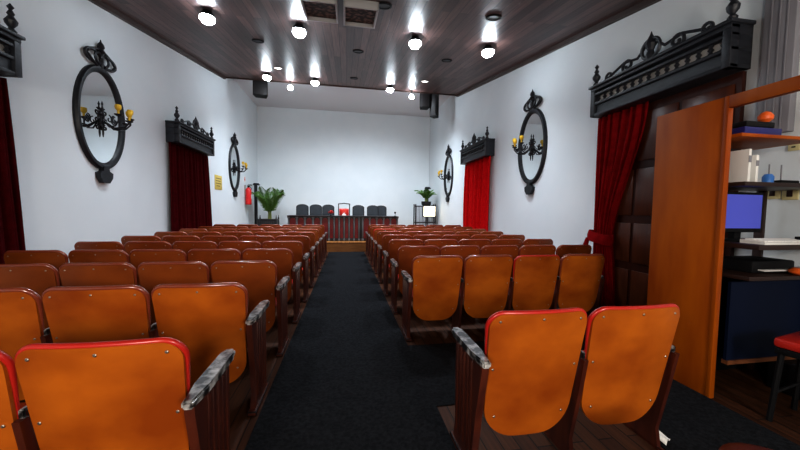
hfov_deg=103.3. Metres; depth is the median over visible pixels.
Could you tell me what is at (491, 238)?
chair
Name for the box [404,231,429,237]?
chair
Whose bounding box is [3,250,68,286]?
chair
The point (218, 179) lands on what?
sign
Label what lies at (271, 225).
chair
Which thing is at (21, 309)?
cushion
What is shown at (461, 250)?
backrest
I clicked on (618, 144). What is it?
curtain
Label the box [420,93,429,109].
loudspeaker
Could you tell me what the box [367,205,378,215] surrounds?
chair
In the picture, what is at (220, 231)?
chair
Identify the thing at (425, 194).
fern plant
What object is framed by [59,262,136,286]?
chair
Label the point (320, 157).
wall
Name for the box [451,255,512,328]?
chair
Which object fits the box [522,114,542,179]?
mirror glass
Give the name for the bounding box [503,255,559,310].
chair
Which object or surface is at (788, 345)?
stool
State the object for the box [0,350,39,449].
chair
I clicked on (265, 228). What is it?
chair
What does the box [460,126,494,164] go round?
carved pelmet
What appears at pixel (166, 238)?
cushion
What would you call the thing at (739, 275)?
shelf
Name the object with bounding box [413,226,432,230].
chair
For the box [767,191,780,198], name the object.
switch plate
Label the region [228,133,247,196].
wall mirror
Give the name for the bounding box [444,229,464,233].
chair
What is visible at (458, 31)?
ceiling
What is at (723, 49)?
carved pelmet
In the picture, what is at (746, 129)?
case
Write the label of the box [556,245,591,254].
cushion
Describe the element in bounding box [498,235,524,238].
cushion
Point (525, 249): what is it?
backrest
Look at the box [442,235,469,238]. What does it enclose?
cushion
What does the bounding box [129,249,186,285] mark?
chair
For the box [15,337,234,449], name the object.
chair
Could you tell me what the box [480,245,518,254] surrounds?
cushion
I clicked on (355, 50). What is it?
recessed light
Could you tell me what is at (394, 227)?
chair
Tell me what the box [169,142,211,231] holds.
curtain
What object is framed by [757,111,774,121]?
ball
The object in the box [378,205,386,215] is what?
chair
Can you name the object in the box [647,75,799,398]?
door
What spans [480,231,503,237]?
chair
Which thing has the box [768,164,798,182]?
router
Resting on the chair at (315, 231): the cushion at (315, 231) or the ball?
the cushion at (315, 231)
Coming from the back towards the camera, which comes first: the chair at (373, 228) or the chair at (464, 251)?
the chair at (373, 228)
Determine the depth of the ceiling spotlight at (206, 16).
4.69 m
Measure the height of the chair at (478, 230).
0.896 m
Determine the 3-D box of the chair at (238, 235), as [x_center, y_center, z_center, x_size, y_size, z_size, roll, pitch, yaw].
[-3.044,0.557,6.108,0.567,0.896,0.510,0,3,-10]
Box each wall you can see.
[0,0,257,262]
[257,106,429,225]
[429,0,799,266]
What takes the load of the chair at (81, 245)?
on the floor at (745, 391)
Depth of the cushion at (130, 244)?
4.10 m
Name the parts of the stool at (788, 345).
leg, seat, seat frame, leg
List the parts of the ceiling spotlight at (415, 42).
bulb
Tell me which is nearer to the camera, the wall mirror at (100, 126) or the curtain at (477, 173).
the wall mirror at (100, 126)
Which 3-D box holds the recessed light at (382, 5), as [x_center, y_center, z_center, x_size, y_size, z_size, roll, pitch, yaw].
[-0.218,-2.988,4.319,0.218,0.050,0.216,1,3,-1]
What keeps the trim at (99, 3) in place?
attached to the wall at (64, 204)
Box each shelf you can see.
[722,269,799,280]
[728,181,799,190]
[731,133,799,149]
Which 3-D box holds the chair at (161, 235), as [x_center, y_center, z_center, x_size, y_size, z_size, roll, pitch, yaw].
[-4.157,0.551,5.918,0.584,0.896,0.510,0,3,-10]
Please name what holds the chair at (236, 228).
on the floor at (745, 391)
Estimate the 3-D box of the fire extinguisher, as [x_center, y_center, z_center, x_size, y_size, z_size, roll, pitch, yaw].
[-5.405,-1.089,11.316,0.211,0.725,0.260,4,4,42]
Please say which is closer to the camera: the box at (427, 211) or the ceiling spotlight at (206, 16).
the ceiling spotlight at (206, 16)
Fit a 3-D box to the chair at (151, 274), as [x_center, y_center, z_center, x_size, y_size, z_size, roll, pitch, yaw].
[-1.954,0.742,2.912,0.567,0.896,0.510,0,3,-10]
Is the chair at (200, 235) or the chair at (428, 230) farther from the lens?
the chair at (428, 230)
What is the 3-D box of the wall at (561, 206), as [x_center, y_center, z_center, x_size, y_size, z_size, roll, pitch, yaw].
[2.750,-1.865,6.057,0.150,5.900,16.700,0,3,-10]
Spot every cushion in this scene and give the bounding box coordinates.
[0,263,59,286]
[0,287,44,334]
[0,350,19,418]
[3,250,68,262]
[15,337,189,393]
[20,402,25,408]
[42,285,150,327]
[121,236,161,240]
[124,241,171,248]
[129,249,186,260]
[137,261,209,282]
[154,231,187,235]
[162,236,200,240]
[172,241,217,248]
[179,228,207,231]
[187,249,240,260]
[189,232,221,235]
[201,236,238,240]
[210,260,276,309]
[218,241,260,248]
[222,232,253,235]
[239,235,274,240]
[242,248,292,286]
[254,232,284,235]
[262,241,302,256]
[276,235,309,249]
[285,232,314,245]
[293,229,318,240]
[339,208,348,215]
[377,231,402,240]
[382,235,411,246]
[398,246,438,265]
[412,235,441,238]
[424,239,457,245]
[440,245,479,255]
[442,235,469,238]
[458,239,490,244]
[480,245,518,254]
[491,239,521,244]
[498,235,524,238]
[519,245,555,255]
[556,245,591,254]
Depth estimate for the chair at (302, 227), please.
7.78 m
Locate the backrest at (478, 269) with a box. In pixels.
[464,255,512,284]
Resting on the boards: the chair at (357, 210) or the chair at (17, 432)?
the chair at (357, 210)
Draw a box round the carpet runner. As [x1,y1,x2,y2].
[245,252,799,449]
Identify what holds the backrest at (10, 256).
on the chair at (56, 258)
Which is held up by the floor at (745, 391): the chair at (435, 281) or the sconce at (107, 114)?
the chair at (435, 281)
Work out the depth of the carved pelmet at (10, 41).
3.19 m
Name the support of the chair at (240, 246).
on the floor at (745, 391)
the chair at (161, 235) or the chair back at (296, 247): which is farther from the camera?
the chair at (161, 235)
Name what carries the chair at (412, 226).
on the floor at (745, 391)
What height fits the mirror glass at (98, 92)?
1.330 m
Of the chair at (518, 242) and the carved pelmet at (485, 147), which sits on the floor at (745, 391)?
the chair at (518, 242)
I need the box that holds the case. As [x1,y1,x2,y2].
[732,126,781,134]
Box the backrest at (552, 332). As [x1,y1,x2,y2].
[485,307,586,355]
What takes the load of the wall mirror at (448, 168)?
attached to the wall at (561, 206)
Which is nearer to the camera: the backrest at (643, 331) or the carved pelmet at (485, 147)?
the backrest at (643, 331)
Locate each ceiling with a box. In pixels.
[101,0,643,94]
[234,79,448,116]
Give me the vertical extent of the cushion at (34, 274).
0.606 m
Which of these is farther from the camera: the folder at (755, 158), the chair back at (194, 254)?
the chair back at (194, 254)
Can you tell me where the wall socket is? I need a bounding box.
[788,144,799,150]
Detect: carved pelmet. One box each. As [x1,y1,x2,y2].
[0,3,25,77]
[165,106,215,155]
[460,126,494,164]
[588,0,755,117]
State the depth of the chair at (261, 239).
5.12 m
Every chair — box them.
[0,263,59,329]
[0,287,52,400]
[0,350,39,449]
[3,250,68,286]
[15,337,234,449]
[42,285,158,342]
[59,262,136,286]
[68,249,128,262]
[74,241,123,250]
[121,236,161,251]
[124,241,171,263]
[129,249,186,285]
[137,261,209,329]
[151,282,269,416]
[154,231,187,239]
[162,236,200,248]
[172,241,217,260]
[179,228,207,235]
[187,249,240,282]
[189,232,221,238]
[198,226,222,231]
[201,236,238,248]
[209,229,236,234]
[210,260,289,356]
[214,224,234,228]
[218,241,260,260]
[222,232,253,239]
[224,226,248,231]
[237,224,257,228]
[238,229,264,234]
[239,235,274,248]
[242,248,301,323]
[250,226,273,231]
[254,232,284,240]
[260,224,279,228]
[262,241,309,302]
[266,229,291,234]
[275,226,297,231]
[276,235,314,287]
[283,225,301,228]
[285,232,319,276]
[293,229,322,268]
[296,204,308,214]
[299,226,324,262]
[305,225,326,256]
[310,204,321,214]
[322,205,333,214]
[338,203,349,215]
[352,205,363,215]
[365,225,385,255]
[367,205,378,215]
[367,226,390,260]
[370,229,395,266]
[373,231,402,273]
[377,235,411,283]
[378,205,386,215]
[383,239,422,296]
[390,246,438,313]
[392,226,411,230]
[398,229,419,234]
[401,255,463,341]
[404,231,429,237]
[408,225,424,228]
[412,235,441,245]
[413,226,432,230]
[421,229,442,233]
[424,239,457,255]
[426,225,442,228]
[430,231,454,236]
[434,227,452,230]
[440,245,479,278]
[442,235,469,241]
[444,225,460,228]
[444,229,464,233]
[450,307,586,449]
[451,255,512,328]
[454,227,472,230]
[455,231,479,238]
[458,239,490,254]
[466,229,485,233]
[471,235,497,244]
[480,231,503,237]
[480,245,518,277]
[491,239,521,255]
[498,235,524,243]
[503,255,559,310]
[511,245,555,306]
[522,239,552,245]
[543,303,679,449]
[548,253,604,318]
[556,245,591,275]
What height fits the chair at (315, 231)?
0.896 m
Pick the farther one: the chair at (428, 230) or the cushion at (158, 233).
the chair at (428, 230)
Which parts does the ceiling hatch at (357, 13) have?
vent panel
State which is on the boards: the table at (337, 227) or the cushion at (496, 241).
the table at (337, 227)
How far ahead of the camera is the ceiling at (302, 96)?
11.84 m
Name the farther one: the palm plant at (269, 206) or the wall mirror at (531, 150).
the palm plant at (269, 206)
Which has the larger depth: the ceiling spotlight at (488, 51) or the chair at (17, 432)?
the ceiling spotlight at (488, 51)
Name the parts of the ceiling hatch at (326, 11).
vent panel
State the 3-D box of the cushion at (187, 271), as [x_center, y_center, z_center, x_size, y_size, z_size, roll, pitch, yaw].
[-1.930,0.607,2.726,0.551,0.606,0.152,0,3,-10]
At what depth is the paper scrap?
1.87 m
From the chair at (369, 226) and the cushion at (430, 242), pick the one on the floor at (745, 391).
the chair at (369, 226)
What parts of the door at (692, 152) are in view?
edge post, header rail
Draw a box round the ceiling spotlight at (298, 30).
[292,23,305,37]
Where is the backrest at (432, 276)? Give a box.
[412,255,463,296]
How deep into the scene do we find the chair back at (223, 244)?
4.29 m
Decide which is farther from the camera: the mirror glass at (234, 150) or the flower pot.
the flower pot
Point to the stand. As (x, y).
(433, 219)
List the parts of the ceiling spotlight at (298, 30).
bulb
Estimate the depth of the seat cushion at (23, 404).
1.44 m
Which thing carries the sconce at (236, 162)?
attached to the wall mirror at (233, 160)
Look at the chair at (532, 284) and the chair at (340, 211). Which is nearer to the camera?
the chair at (532, 284)
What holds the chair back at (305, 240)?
on the chair at (305, 240)
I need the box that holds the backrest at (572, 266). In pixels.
[559,253,604,279]
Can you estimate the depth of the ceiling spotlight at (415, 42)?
5.38 m
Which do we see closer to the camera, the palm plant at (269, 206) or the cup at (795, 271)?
the cup at (795, 271)
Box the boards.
[327,241,365,242]
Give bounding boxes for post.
[253,183,259,223]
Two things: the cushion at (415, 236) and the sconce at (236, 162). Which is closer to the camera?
the cushion at (415, 236)
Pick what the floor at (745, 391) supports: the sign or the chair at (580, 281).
the chair at (580, 281)
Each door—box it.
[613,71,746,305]
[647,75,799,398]
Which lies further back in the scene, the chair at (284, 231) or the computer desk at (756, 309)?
the chair at (284, 231)
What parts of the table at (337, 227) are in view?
arched panel, arched panel, arched panel, arched panel, arched panel, arched panel, arched panel, arched panel, arched panel, arched panel, arched panel, arched panel, arched panel, arched panel, arched panel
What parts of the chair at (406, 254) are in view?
armrest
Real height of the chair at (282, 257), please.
0.896 m
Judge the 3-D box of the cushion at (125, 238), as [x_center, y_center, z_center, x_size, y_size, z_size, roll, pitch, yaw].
[-3.990,0.462,4.911,0.551,0.606,0.152,0,3,-10]
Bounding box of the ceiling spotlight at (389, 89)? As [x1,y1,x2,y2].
[386,85,393,92]
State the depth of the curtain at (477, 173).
8.71 m
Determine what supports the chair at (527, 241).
on the floor at (745, 391)
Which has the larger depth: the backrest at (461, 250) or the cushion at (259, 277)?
the backrest at (461, 250)
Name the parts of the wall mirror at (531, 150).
frame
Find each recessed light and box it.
[252,39,263,42]
[353,49,363,52]
[379,2,391,9]
[485,14,500,20]
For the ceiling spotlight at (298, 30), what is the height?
0.190 m
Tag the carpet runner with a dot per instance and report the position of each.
(347, 377)
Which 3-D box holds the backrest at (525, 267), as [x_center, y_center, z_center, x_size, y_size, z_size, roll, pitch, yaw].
[1.488,0.618,3.482,0.550,0.598,0.149,0,3,-10]
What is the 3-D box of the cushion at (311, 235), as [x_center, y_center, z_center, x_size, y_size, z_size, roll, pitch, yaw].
[-1.917,0.427,6.112,0.551,0.606,0.152,0,3,-10]
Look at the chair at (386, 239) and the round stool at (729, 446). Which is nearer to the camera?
the round stool at (729, 446)
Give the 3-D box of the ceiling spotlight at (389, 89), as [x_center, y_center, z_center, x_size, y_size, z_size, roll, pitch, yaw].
[-0.299,-4.100,9.557,0.224,0.190,0.224,0,3,-10]
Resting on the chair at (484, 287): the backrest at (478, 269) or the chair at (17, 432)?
the backrest at (478, 269)
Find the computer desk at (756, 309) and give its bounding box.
[716,133,799,373]
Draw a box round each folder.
[728,149,751,182]
[750,155,758,181]
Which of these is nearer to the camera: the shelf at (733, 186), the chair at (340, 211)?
the shelf at (733, 186)
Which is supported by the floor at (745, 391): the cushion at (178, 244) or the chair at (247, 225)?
the chair at (247, 225)
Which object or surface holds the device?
on the case
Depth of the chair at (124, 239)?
4.83 m
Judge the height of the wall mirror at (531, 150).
2.060 m
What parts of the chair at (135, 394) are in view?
armrest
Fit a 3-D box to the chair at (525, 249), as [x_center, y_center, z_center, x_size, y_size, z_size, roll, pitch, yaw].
[1.852,0.706,4.582,0.568,0.896,0.510,0,3,-10]
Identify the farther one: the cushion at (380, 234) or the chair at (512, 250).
the cushion at (380, 234)
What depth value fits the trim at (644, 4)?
5.02 m
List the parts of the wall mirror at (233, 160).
frame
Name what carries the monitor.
on the computer desk at (756, 309)
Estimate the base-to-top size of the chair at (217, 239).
0.896 m
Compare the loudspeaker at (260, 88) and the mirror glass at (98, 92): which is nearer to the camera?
the mirror glass at (98, 92)
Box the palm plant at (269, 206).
[252,186,283,218]
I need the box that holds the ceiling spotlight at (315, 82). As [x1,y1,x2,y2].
[311,78,318,85]
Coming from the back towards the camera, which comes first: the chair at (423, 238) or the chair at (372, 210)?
the chair at (372, 210)
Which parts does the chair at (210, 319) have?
armrest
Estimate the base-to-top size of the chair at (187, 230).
0.896 m
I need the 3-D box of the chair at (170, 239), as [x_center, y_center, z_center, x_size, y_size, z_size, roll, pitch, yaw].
[-3.462,0.600,5.191,0.567,0.896,0.510,0,3,-10]
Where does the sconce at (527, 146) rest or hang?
attached to the wall mirror at (531, 150)
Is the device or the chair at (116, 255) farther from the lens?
the chair at (116, 255)
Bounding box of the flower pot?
[421,201,430,205]
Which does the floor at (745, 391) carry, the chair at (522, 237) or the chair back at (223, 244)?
the chair at (522, 237)
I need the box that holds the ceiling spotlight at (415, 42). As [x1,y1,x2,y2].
[409,36,421,48]
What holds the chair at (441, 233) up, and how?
on the floor at (745, 391)
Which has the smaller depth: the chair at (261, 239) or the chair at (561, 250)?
the chair at (561, 250)
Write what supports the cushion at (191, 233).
on the chair at (200, 235)
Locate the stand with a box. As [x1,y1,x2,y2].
[413,204,435,226]
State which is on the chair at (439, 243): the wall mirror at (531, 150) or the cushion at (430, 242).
the cushion at (430, 242)
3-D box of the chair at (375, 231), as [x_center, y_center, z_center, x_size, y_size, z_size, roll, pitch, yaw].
[-0.412,0.519,7.579,0.602,0.888,0.540,0,3,-10]
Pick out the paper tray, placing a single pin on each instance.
(759, 270)
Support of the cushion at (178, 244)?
on the chair at (186, 246)
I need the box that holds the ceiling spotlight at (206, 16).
[199,9,215,24]
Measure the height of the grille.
0.740 m
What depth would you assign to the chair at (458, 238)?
5.87 m
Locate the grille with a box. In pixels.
[430,94,435,115]
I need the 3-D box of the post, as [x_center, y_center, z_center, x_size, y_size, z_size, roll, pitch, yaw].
[-5.519,-0.628,12.179,0.250,1.950,0.214,0,3,-10]
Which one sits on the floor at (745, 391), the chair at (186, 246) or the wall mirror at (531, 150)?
the chair at (186, 246)
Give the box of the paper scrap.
[659,431,669,444]
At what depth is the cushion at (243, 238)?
5.11 m
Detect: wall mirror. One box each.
[72,40,133,182]
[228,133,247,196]
[438,144,452,201]
[512,89,547,194]
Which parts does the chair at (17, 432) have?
armrest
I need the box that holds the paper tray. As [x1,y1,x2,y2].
[758,269,787,271]
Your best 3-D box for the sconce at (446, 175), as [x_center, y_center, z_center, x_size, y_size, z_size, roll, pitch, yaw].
[1.543,-1.762,11.343,0.418,0.520,0.615,0,3,-10]
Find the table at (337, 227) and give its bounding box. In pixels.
[287,215,398,240]
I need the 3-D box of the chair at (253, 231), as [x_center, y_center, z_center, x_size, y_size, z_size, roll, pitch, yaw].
[-3.179,0.511,6.931,0.567,0.896,0.510,0,3,-10]
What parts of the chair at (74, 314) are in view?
armrest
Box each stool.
[719,443,771,449]
[766,331,799,421]
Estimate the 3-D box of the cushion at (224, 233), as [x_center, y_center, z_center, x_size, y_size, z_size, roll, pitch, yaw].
[-3.020,0.422,5.923,0.551,0.606,0.152,0,3,-10]
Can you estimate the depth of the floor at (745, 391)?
2.27 m
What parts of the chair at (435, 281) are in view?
armrest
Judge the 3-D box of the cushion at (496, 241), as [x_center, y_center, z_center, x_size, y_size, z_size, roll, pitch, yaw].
[1.745,0.525,5.224,0.551,0.606,0.152,0,3,-10]
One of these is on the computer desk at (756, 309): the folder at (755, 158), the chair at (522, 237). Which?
the folder at (755, 158)
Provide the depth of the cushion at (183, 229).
6.47 m
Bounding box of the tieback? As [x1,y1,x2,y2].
[583,229,613,245]
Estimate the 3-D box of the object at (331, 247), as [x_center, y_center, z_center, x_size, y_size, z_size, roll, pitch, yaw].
[-1.960,0.588,11.712,7.200,0.270,3.950,0,3,-10]
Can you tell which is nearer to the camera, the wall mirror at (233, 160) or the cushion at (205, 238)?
the cushion at (205, 238)
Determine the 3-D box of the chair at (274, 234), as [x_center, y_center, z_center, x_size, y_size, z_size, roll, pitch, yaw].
[-2.493,0.559,6.203,0.567,0.896,0.510,0,3,-10]
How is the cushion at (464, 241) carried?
on the chair at (480, 243)
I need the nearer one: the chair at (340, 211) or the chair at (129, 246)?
the chair at (129, 246)
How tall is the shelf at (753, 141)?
0.025 m
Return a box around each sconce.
[96,102,133,136]
[234,160,247,172]
[438,170,448,179]
[512,134,533,160]
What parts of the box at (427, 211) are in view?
lit panel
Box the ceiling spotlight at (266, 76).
[263,73,270,80]
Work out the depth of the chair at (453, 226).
9.36 m
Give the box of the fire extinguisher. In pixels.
[244,184,251,204]
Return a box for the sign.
[215,175,221,189]
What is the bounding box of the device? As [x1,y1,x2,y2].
[732,121,774,128]
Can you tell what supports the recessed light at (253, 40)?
in the ceiling at (458, 31)
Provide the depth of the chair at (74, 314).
1.86 m
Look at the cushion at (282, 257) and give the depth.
3.60 m
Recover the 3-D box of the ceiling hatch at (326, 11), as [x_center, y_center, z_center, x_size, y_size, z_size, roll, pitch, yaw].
[-1.103,-2.998,4.389,0.470,0.215,0.686,0,3,-10]
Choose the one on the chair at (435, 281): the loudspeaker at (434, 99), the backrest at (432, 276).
the backrest at (432, 276)
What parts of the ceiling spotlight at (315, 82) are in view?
bulb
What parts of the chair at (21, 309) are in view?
armrest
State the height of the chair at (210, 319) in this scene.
0.896 m
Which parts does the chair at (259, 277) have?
armrest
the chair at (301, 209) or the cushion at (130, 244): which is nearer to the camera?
the cushion at (130, 244)
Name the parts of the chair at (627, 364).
armrest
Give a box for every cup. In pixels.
[762,174,774,181]
[788,267,799,275]
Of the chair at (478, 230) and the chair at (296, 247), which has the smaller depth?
the chair at (296, 247)
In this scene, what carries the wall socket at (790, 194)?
attached to the wall at (561, 206)
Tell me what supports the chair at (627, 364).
on the floor at (745, 391)
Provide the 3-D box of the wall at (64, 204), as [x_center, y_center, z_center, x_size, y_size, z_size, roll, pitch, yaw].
[-4.494,-1.901,4.815,0.150,5.900,16.700,0,3,-10]
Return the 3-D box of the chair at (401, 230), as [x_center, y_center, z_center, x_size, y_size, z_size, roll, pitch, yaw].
[0.159,0.518,7.692,0.568,0.896,0.510,0,3,-10]
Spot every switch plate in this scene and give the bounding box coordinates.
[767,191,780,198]
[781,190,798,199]
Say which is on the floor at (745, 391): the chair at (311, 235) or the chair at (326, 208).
the chair at (311, 235)
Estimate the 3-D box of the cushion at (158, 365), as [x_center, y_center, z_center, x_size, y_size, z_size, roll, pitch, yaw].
[-1.075,0.704,1.183,0.550,0.598,0.149,0,3,-10]
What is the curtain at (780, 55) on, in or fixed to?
attached to the wall at (561, 206)
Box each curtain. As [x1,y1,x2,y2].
[0,77,25,263]
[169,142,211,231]
[463,156,490,230]
[593,101,648,306]
[757,0,799,132]
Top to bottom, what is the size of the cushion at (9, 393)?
0.598 m
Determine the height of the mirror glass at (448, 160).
1.330 m
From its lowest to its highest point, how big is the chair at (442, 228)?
0.896 m
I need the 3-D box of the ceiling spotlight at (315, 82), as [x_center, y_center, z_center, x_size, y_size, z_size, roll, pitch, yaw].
[-2.418,-4.069,9.013,0.224,0.190,0.224,0,3,-10]
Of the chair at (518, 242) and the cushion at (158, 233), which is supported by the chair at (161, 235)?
the cushion at (158, 233)
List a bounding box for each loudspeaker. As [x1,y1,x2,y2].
[253,80,267,98]
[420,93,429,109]
[430,94,438,118]
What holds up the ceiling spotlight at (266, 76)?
attached to the ceiling at (458, 31)
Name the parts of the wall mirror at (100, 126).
frame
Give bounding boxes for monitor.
[724,192,763,241]
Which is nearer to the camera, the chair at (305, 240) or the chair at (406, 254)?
the chair at (406, 254)
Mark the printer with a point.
(749, 264)
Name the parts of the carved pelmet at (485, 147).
cornice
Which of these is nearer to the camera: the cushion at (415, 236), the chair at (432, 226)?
the cushion at (415, 236)
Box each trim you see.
[88,0,225,78]
[226,77,455,95]
[456,0,660,96]
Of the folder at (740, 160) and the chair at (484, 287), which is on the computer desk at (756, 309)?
the folder at (740, 160)
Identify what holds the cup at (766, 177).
on the computer desk at (756, 309)
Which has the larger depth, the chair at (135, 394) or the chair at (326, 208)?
the chair at (326, 208)
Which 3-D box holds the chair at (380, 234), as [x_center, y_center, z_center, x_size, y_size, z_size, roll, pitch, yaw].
[-0.263,0.561,6.754,0.606,0.896,0.540,0,3,-10]
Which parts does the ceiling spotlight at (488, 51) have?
bulb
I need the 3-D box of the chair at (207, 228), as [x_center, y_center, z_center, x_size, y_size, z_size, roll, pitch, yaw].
[-4.426,0.460,7.563,0.584,0.896,0.510,0,3,-10]
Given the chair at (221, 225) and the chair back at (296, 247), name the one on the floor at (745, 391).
the chair at (221, 225)
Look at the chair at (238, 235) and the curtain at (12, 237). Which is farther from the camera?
the chair at (238, 235)
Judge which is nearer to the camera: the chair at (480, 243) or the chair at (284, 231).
the chair at (480, 243)
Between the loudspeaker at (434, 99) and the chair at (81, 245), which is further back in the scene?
the loudspeaker at (434, 99)
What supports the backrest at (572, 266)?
on the chair at (580, 281)
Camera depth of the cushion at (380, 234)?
6.51 m
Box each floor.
[20,252,799,449]
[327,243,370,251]
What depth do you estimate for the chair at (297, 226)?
8.42 m
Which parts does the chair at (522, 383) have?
armrest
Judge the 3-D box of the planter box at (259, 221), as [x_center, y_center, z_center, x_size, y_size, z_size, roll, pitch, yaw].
[-4.897,0.004,11.761,0.710,0.750,0.450,0,3,-10]
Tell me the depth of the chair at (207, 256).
3.48 m
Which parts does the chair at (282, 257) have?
armrest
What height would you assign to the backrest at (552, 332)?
0.598 m
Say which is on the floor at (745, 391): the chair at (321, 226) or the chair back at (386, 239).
the chair at (321, 226)
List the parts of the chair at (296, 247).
armrest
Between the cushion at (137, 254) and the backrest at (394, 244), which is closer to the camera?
the cushion at (137, 254)
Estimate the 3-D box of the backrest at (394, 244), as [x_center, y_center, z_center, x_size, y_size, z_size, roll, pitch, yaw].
[0.089,0.517,4.941,0.551,0.606,0.152,0,3,-10]
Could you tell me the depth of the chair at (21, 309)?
1.81 m
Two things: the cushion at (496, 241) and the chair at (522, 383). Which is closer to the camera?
the chair at (522, 383)
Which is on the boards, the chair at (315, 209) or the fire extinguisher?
the chair at (315, 209)
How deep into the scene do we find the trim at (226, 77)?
9.85 m
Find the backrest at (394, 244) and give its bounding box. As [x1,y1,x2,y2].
[388,239,422,267]
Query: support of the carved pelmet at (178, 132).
attached to the wall at (64, 204)
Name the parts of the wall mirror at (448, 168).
frame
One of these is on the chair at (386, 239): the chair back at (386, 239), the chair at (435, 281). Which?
the chair back at (386, 239)
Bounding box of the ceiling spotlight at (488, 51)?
[482,45,493,57]
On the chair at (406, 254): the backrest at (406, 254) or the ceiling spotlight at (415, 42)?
the backrest at (406, 254)
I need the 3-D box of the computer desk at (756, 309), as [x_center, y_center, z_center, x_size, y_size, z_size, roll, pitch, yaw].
[2.787,0.311,2.465,0.850,1.935,0.520,0,3,-10]
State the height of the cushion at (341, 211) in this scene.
0.260 m
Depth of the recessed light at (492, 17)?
4.52 m
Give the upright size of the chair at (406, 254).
0.896 m
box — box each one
[256,215,278,225]
[422,205,435,216]
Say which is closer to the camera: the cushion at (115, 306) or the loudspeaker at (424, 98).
the cushion at (115, 306)
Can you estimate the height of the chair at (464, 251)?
0.896 m
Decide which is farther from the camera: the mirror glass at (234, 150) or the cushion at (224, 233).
the mirror glass at (234, 150)
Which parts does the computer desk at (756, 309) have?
rail, modesty panel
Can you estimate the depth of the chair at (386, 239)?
5.71 m
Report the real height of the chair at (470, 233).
0.896 m
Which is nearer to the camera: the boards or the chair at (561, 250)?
the chair at (561, 250)
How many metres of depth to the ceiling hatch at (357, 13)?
4.47 m
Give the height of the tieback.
0.383 m
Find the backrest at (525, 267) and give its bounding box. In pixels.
[513,255,559,280]
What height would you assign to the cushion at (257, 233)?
0.606 m
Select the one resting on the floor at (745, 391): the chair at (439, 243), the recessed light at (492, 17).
the chair at (439, 243)
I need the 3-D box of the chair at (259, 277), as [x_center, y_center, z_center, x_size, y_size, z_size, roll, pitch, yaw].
[-1.379,0.745,2.995,0.605,0.896,0.540,0,3,-10]
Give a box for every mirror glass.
[81,72,118,162]
[231,147,237,187]
[445,158,450,192]
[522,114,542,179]
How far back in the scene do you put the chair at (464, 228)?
8.54 m
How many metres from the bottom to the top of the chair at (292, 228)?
0.896 m
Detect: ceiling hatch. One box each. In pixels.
[300,0,337,23]
[343,0,378,28]
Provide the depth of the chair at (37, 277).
2.49 m
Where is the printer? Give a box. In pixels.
[722,256,793,272]
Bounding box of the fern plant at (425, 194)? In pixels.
[414,189,436,200]
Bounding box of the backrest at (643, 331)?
[584,303,679,358]

